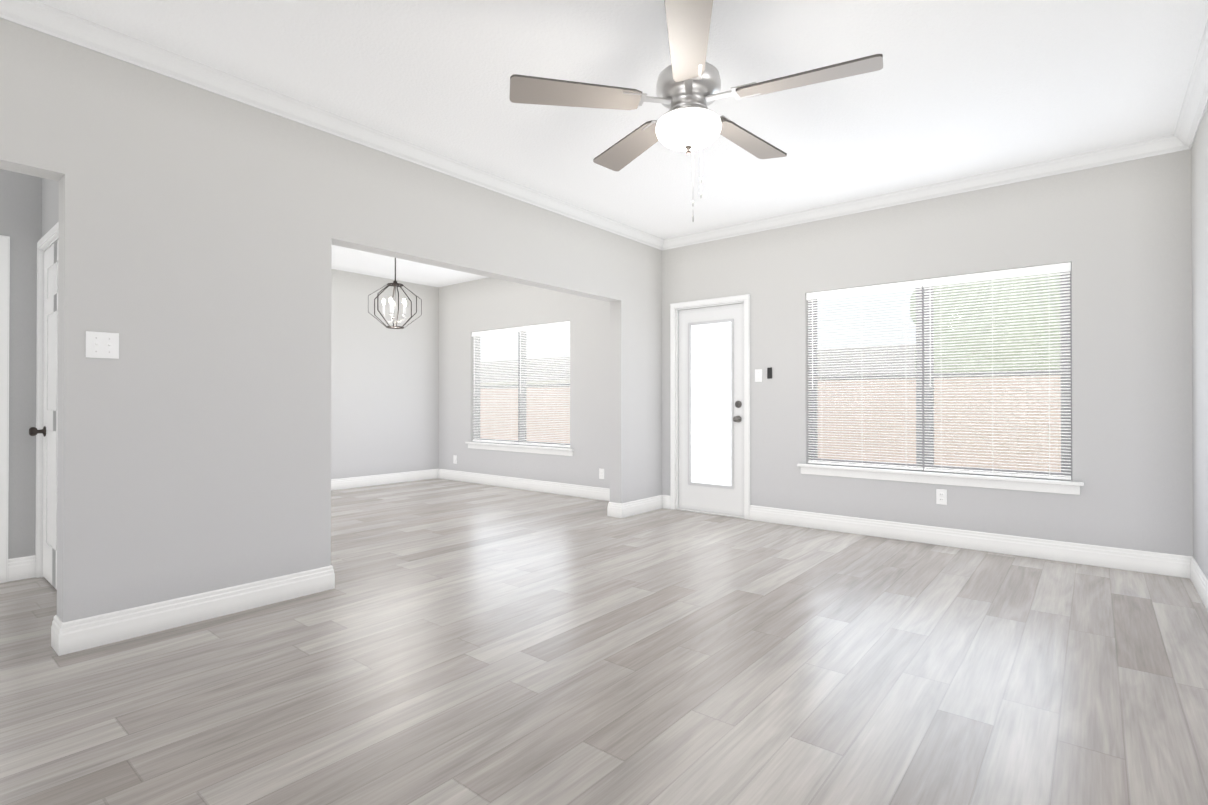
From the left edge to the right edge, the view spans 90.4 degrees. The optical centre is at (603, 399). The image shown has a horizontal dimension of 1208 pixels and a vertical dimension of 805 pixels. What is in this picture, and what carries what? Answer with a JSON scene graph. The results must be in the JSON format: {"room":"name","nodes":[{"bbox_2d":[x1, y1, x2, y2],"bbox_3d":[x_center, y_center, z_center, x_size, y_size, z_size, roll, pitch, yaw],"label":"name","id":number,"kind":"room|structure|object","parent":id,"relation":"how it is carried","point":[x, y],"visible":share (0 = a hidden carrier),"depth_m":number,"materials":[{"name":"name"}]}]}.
{"room":"empty living room","nodes":[
{"label":"empty living room","id":0,"kind":"room"},
{"bbox_2d":[0,169,41,558],"bbox_3d":[-4.025,-0.268,3.274,0.140,2.744,1.380,0,0,39],"label":"wall","id":1,"kind":"structure","parent":0,"point":[21,210],"depth_m":3.70,"materials":[{"name":"paint"}]},
{"bbox_2d":[0,235,9,582],"bbox_3d":[-3.950,0.057,3.346,0.162,2.095,0.880,0,0,39],"label":"door frame","id":2,"kind":"structure","parent":1,"relation":"attached to","point":[4,347],"depth_m":3.62,"materials":[{"name":"white wood"}]},
{"bbox_2d":[8,555,35,581],"bbox_3d":[-3.574,1.039,3.695,0.016,0.135,0.144,0,0,39],"label":"baseboard","id":3,"kind":"structure","parent":1,"relation":"attached to","point":[20,568],"depth_m":3.68,"materials":[{"name":"white wood"}]},
{"bbox_2d":[42,178,58,236],"bbox_3d":[-2.955,-0.267,3.381,1.660,2.744,0.140,0,0,39],"label":"wall","id":4,"kind":"structure","parent":0,"point":[50,204],"depth_m":3.61,"materials":[{"name":"paint"}]},
{"bbox_2d":[29,240,57,589],"bbox_3d":[-3.214,0.087,3.480,0.742,2.012,0.109,0,0,39],"label":"door leaf","id":5,"kind":"structure","parent":4,"relation":"in","point":[49,430],"depth_m":3.60,"materials":[{"name":"white wood"}]},
{"bbox_2d":[35,222,58,577],"bbox_3d":[-3.171,0.058,3.542,0.870,2.095,0.162,0,0,39],"label":"door frame","id":6,"kind":"structure","parent":4,"relation":"attached to","point":[47,240],"depth_m":3.73,"materials":[{"name":"white wood"}]},
{"bbox_2d":[0,18,661,621],"bbox_3d":[-1.314,-0.264,3.965,0.140,2.744,5.883,0,0,39],"label":"wall","id":7,"kind":"structure","parent":0,"point":[202,232],"depth_m":3.04,"materials":[{"name":"paint"}]},
{"bbox_2d":[86,331,118,358],"bbox_3d":[-2.251,-0.244,2.693,0.020,0.116,0.116,0,0,39],"label":"light switch","id":8,"kind":"object","parent":7,"relation":"attached to","point":[102,345],"visible":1,"depth_m":2.69,"materials":[{"name":"white plastic"}]},
{"bbox_2d":[51,565,330,655],"bbox_3d":[-1.980,1.036,3.034,0.032,0.135,1.170,0,0,39],"label":"baseboard","id":9,"kind":"structure","parent":7,"relation":"attached to","point":[68,637],"depth_m":2.91,"materials":[{"name":"white wood"}]},
{"bbox_2d":[331,565,334,588],"bbox_3d":[-3.078,1.044,4.725,3.872,0.135,0.016,0,0,39],"label":"baseboard","id":10,"kind":"structure","parent":7,"relation":"attached to","point":[332,570],"depth_m":3.50,"materials":[{"name":"white wood"}]},
{"bbox_2d":[0,0,667,250],"bbox_3d":[-1.183,-1.594,3.955,0.085,0.085,5.743,0,0,39],"label":"crown molding","id":11,"kind":"structure","parent":7,"relation":"attached to","point":[54,22],"depth_m":3.20,"materials":[{"name":"white wood"}]},
{"bbox_2d":[607,497,614,516],"bbox_3d":[0.250,1.051,5.994,0.016,0.135,0.665,0,0,39],"label":"baseboard","id":12,"kind":"structure","parent":7,"relation":"attached to","point":[611,505],"depth_m":5.72,"materials":[{"name":"white wood"}]},
{"bbox_2d":[615,495,666,517],"bbox_3d":[0.389,1.051,5.908,0.060,0.135,0.709,0,0,39],"label":"baseboard","id":13,"kind":"structure","parent":7,"relation":"attached to","point":[622,510],"depth_m":5.87,"materials":[{"name":"white wood"}]},
{"bbox_2d":[331,269,438,478],"bbox_3d":[-3.580,-0.247,7.285,0.140,2.744,3.613,0,0,39],"label":"wall","id":14,"kind":"structure","parent":0,"point":[384,400],"depth_m":7.95,"materials":[{"name":"paint"}]},
{"bbox_2d":[331,469,438,489],"bbox_3d":[-3.477,1.058,7.281,0.016,0.135,3.390,0,0,39],"label":"baseboard","id":15,"kind":"structure","parent":14,"relation":"attached to","point":[372,480],"depth_m":7.94,"materials":[{"name":"white wood"}]},
{"bbox_2d":[0,478,1207,804],"bbox_3d":[-1.268,1.133,4.010,8.266,0.050,6.023,0,0,39],"label":"floor","id":16,"kind":"structure","parent":0,"point":[448,642],"depth_m":2.37,"materials":[{"name":"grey wood"}]},
{"bbox_2d":[36,0,1207,287],"bbox_3d":[-1.268,-1.661,4.025,8.266,0.050,6.023,0,0,39],"label":"ceiling","id":17,"kind":"structure","parent":0,"point":[958,88],"depth_m":3.08,"materials":[{"name":"paint"}]},
{"bbox_2d":[368,258,421,328],"bbox_3d":[-2.106,-1.173,6.050,0.486,0.905,0.486,0,0,39],"label":"chandelier","id":18,"kind":"object","parent":17,"relation":"hanging from","point":[394,284],"visible":0.92,"depth_m":6.02,"materials":[{"name":"brown metal"}]},
{"bbox_2d":[510,0,882,221],"bbox_3d":[0.389,-1.182,2.537,1.440,0.923,1.405,0,0,39],"label":"ceiling fan","id":19,"kind":"object","parent":17,"relation":"hanging from","point":[688,87],"visible":1,"depth_m":2.41,"materials":[{"name":"silver metal"}]},
{"bbox_2d":[439,149,1192,555],"bbox_3d":[0.674,-0.252,6.230,8.062,2.744,0.140,0,0,39],"label":"wall","id":20,"kind":"structure","parent":0,"point":[1117,235],"depth_m":4.49,"materials":[{"name":"paint"}]},
{"bbox_2d":[453,455,456,463],"bbox_3d":[-2.084,0.841,8.384,0.070,0.116,0.008,0,0,39],"label":"outlet","id":21,"kind":"object","parent":20,"relation":"attached to","point":[454,459],"visible":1,"depth_m":8.38,"materials":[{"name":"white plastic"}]},
{"bbox_2d":[465,442,573,455],"bbox_3d":[-1.099,0.621,7.604,1.960,0.087,0.120,0,0,39],"label":"window sill","id":22,"kind":"structure","parent":20,"relation":"attached to","point":[565,451],"depth_m":7.49,"materials":[{"name":"white wood"}]},
{"bbox_2d":[472,321,569,447],"bbox_3d":[-1.065,-0.173,7.649,1.836,1.496,0.115,0,0,39],"label":"window","id":23,"kind":"structure","parent":20,"relation":"in","point":[521,385],"depth_m":7.63,"materials":[{"name":"grey plastic"}]},
{"bbox_2d":[439,469,609,500],"bbox_3d":[-0.949,1.059,7.450,3.716,0.135,0.016,0,0,39],"label":"baseboard","id":24,"kind":"structure","parent":20,"relation":"attached to","point":[599,493],"depth_m":7.42,"materials":[{"name":"white wood"}]},
{"bbox_2d":[599,468,603,478],"bbox_3d":[-0.027,0.832,6.701,0.070,0.116,0.008,0,0,39],"label":"outlet","id":25,"kind":"object","parent":20,"relation":"attached to","point":[601,473],"visible":1,"depth_m":6.70,"materials":[{"name":"white plastic"}]},
{"bbox_2d":[670,294,749,519],"bbox_3d":[1.062,0.070,5.897,0.870,2.095,0.162,0,0,39],"label":"door frame","id":26,"kind":"structure","parent":20,"relation":"attached to","point":[674,404],"depth_m":6.00,"materials":[{"name":"white wood"}]},
{"bbox_2d":[679,303,743,515],"bbox_3d":[1.037,0.099,5.866,0.730,2.010,0.127,0,0,39],"label":"door leaf","id":27,"kind":"structure","parent":20,"relation":"in","point":[711,409],"depth_m":5.88,"materials":[{"name":"paint"}]},
{"bbox_2d":[755,369,761,381],"bbox_3d":[1.419,-0.219,5.516,0.070,0.116,0.020,0,0,39],"label":"light switch","id":28,"kind":"object","parent":20,"relation":"attached to","point":[758,375],"visible":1,"depth_m":5.52,"materials":[{"name":"white plastic"}]},
{"bbox_2d":[767,367,771,378],"bbox_3d":[1.506,-0.239,5.451,0.045,0.100,0.012,0,0,39],"label":"switch","id":29,"kind":"object","parent":20,"relation":"attached to","point":[769,373],"visible":1,"depth_m":5.45,"materials":[{"name":"black plastic"}]},
{"bbox_2d":[664,136,1172,248],"bbox_3d":[2.096,-1.589,4.928,3.750,0.085,0.085,0,0,39],"label":"crown molding","id":30,"kind":"structure","parent":20,"relation":"attached to","point":[1156,146],"depth_m":4.52,"materials":[{"name":"white wood"}]},
{"bbox_2d":[809,264,1071,479],"bbox_3d":[2.539,-0.188,4.742,1.836,1.496,0.050,0,0,39],"label":"window","id":31,"kind":"structure","parent":20,"relation":"in","point":[923,447],"depth_m":4.70,"materials":[{"name":"grey plastic"}]},
{"bbox_2d":[806,262,1070,479],"bbox_3d":[2.497,-0.189,4.691,1.828,1.490,0.048,0,0,39],"label":"window blinds","id":32,"kind":"object","parent":31,"relation":"attached to","point":[993,276],"visible":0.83,"depth_m":4.59,"materials":[{"name":"white plastic"}]},
{"bbox_2d":[797,463,1083,494],"bbox_3d":[2.485,0.605,4.673,1.960,0.087,0.120,0,0,39],"label":"window sill","id":33,"kind":"structure","parent":20,"relation":"attached to","point":[1021,484],"depth_m":4.53,"materials":[{"name":"white wood"}]},
{"bbox_2d":[936,489,946,504],"bbox_3d":[2.575,0.744,4.573,0.070,0.116,0.008,0,0,39],"label":"electrical outlet","id":34,"kind":"object","parent":20,"relation":"attached to","point":[941,496],"visible":1,"depth_m":4.57,"materials":[{"name":"white plastic"}]},
{"bbox_2d":[750,505,1185,577],"bbox_3d":[2.478,1.044,4.646,2.900,0.135,0.016,0,0,39],"label":"baseboard","id":35,"kind":"structure","parent":20,"relation":"attached to","point":[1182,566],"depth_m":4.37,"materials":[{"name":"white wood"}]},
{"bbox_2d":[1191,106,1207,578],"bbox_3d":[1.833,-0.278,1.391,0.140,2.744,5.883,0,0,39],"label":"wall","id":36,"kind":"structure","parent":0,"point":[1199,199],"depth_m":3.42,"materials":[{"name":"paint"}]},
{"bbox_2d":[1168,19,1207,151],"bbox_3d":[1.790,-1.606,1.524,0.085,0.085,5.743,0,0,39],"label":"crown molding","id":37,"kind":"structure","parent":36,"relation":"attached to","point":[1195,102],"depth_m":3.25,"materials":[{"name":"white wood"}]},
{"bbox_2d":[1186,556,1207,610],"bbox_3d":[1.817,1.027,1.488,0.016,0.135,5.743,0,0,39],"label":"baseboard","id":38,"kind":"structure","parent":36,"relation":"attached to","point":[1194,572],"depth_m":3.43,"materials":[{"name":"white wood"}]},
{"label":"outside","id":39,"kind":"structure","parent":0,"visible":0},
{"bbox_3d":[21.165,1.552,31.323,80.000,0.100,64.667,0,0,39],"label":"ground","id":40,"kind":"structure","parent":39,"visible":0},
{"bbox_2d":[480,357,569,384],"bbox_3d":[-5.521,-0.771,46.095,20.800,4.700,10.800,0,0,39],"label":"house","id":41,"kind":"structure","parent":40,"relation":"on","point":[558,357],"depth_m":41.76,"materials":[{"name":"white"}]},
{"bbox_2d":[480,375,1060,471],"bbox_3d":[5.377,0.479,12.017,44.016,1.842,0.060,0,0,39],"label":"fence","id":42,"kind":"object","parent":40,"relation":"on","point":[885,448],"depth_m":11.49,"materials":[{"name":"brown wood"}]},
{"bbox_2d":[818,345,998,414],"bbox_3d":[17.733,-0.916,37.407,15.800,4.900,10.800,0,0,39],"label":"house","id":43,"kind":"structure","parent":40,"relation":"on","point":[818,367],"depth_m":35.63,"materials":[{"name":"white"}]},
{"bbox_2d":[910,273,1060,397],"bbox_3d":[8.909,-1.079,12.483,4.584,4.964,3.690,0,0,39],"label":"tree","id":44,"kind":"object","parent":40,"relation":"on","point":[997,326],"depth_m":11.47,"materials":[{"name":"green plant"}]}
]}

